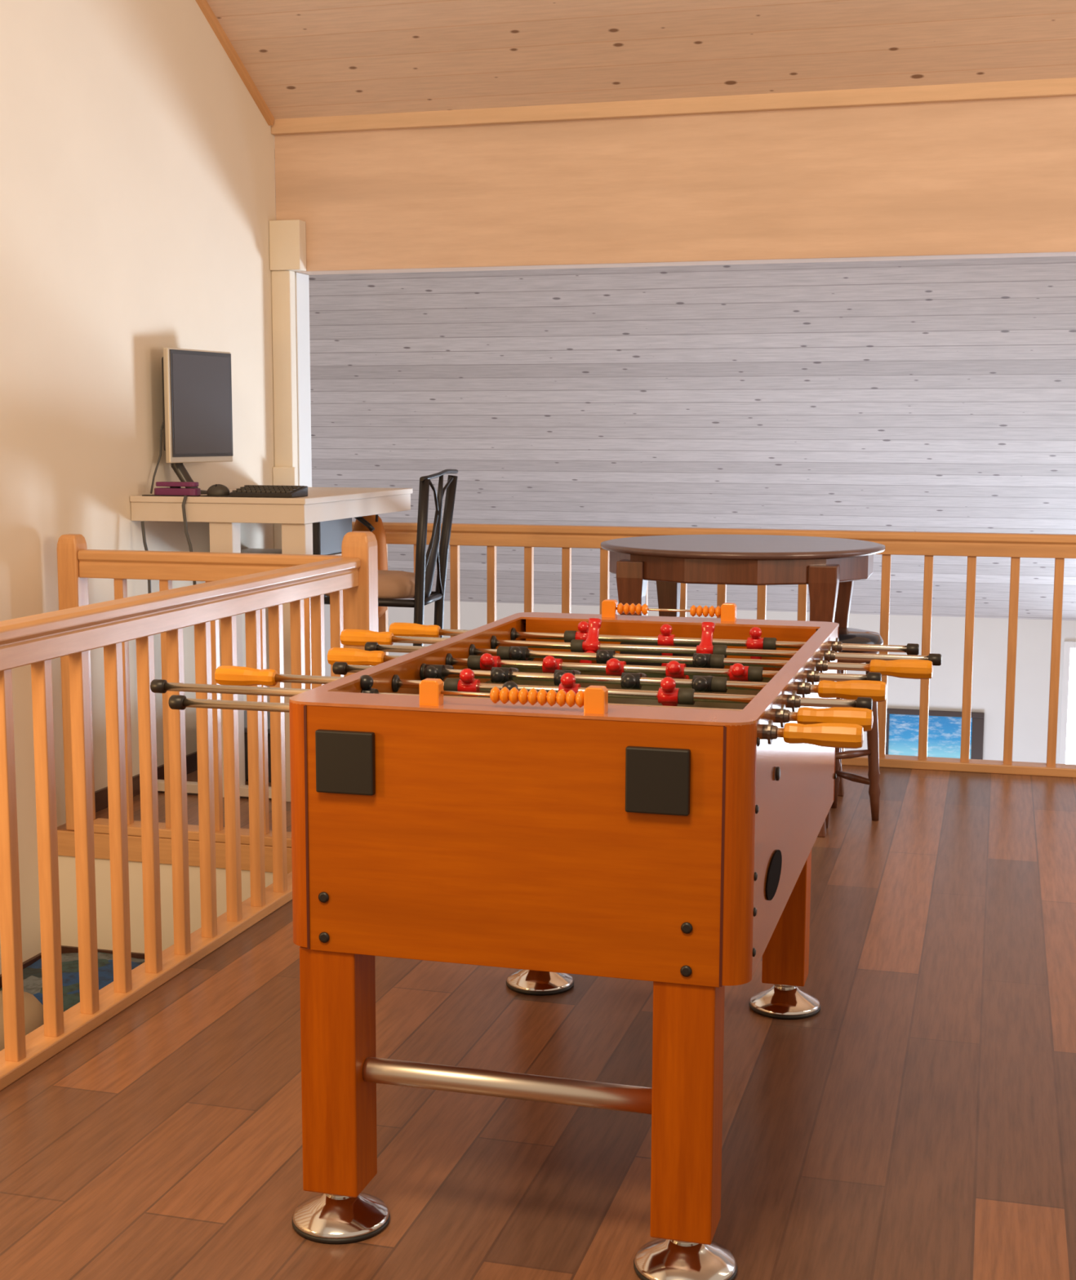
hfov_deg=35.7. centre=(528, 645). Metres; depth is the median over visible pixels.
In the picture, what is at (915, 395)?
ceiling
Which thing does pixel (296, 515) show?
desk
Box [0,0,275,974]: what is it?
wall
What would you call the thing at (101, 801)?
baseboard
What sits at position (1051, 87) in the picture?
trim
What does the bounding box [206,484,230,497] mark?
computer mouse
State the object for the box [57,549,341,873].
railing
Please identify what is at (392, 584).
seat cushion
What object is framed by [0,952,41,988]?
baseboard
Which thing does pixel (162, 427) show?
cable
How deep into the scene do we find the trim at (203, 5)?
6.70 m
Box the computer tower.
[312,517,351,555]
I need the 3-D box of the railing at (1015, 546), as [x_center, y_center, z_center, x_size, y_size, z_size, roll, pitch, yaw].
[1.791,0.030,6.574,5.680,0.940,0.100,2,8,16]
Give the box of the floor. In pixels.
[0,764,1075,1279]
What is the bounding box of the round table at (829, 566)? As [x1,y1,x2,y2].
[600,534,885,837]
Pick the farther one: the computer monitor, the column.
the column
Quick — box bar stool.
[825,626,883,828]
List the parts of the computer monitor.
stand arm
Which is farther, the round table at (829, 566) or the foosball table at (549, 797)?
the round table at (829, 566)
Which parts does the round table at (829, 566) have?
leg, leg, leg, leg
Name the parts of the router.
lid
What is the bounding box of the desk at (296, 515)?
[129,487,412,802]
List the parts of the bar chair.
seat frame, leg, rail, leg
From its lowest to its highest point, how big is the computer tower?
0.148 m
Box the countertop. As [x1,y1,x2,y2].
[129,487,412,504]
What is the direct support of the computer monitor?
on the desk at (296, 515)
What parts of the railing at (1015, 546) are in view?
handrail, rail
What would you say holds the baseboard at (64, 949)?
attached to the wall at (67, 866)
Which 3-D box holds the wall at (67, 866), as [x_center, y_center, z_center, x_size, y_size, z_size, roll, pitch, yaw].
[-1.046,0.919,5.553,1.129,0.402,0.105,2,8,16]
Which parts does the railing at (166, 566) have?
rail, handrail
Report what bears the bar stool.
on the floor
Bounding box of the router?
[154,481,200,495]
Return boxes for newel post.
[57,533,95,830]
[341,531,377,676]
[352,514,387,617]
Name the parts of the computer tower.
panel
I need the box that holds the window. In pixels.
[1058,640,1075,764]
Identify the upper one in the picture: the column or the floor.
the column
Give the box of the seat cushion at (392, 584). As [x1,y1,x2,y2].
[324,569,415,599]
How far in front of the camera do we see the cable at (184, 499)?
5.98 m
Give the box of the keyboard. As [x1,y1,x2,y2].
[229,484,307,497]
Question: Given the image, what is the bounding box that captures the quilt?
[0,951,144,1011]
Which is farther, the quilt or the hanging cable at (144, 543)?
the hanging cable at (144, 543)
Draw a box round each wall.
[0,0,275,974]
[57,855,272,953]
[324,600,1075,763]
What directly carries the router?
on the desk at (296, 515)
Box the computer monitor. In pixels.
[161,347,232,494]
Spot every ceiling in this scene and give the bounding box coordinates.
[206,0,1075,119]
[274,149,1075,620]
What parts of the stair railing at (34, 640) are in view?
rail, handrail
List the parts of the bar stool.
leg, leg, seat, leg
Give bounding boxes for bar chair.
[324,469,457,646]
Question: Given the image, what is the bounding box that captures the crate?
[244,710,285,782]
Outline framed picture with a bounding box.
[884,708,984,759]
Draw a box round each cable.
[140,520,151,593]
[150,421,163,493]
[182,495,195,584]
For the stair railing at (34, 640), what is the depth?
3.96 m
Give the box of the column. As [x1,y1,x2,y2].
[269,219,311,665]
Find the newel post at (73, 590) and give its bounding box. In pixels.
[57,533,95,830]
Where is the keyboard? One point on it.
(247, 491)
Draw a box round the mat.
[142,494,230,497]
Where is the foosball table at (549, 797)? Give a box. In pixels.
[150,599,941,1279]
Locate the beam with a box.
[274,95,1075,275]
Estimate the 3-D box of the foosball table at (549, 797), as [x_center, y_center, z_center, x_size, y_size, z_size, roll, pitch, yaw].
[0.084,0.443,3.320,1.377,0.937,1.439,2,8,16]
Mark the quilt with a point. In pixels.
(32, 975)
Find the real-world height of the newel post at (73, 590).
0.990 m
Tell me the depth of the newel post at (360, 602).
5.21 m
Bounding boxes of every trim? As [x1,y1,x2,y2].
[195,0,274,125]
[271,77,1075,135]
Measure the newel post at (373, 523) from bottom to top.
0.471 m
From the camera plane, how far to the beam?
6.67 m
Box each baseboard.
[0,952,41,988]
[61,945,144,959]
[94,751,197,812]
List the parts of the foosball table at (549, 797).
handle, corner post, leg, mounting plate, handle, handle, handle, panel, counter post, rod, rod, panel, rod, rod, counter post, counter post, rod, rod, mounting plate, rod, panel, rod, leg, counter post, corner post, leg, panel, handle, handle, corner post, handle, handle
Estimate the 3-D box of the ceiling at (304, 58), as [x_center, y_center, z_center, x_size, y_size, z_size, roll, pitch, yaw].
[0.976,-3.269,3.519,6.049,3.090,5.644,2,8,16]
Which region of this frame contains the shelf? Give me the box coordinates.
[240,548,341,555]
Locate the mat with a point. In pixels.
(142, 495)
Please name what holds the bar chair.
on the floor
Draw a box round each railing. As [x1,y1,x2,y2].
[0,556,360,1091]
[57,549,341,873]
[351,521,1075,777]

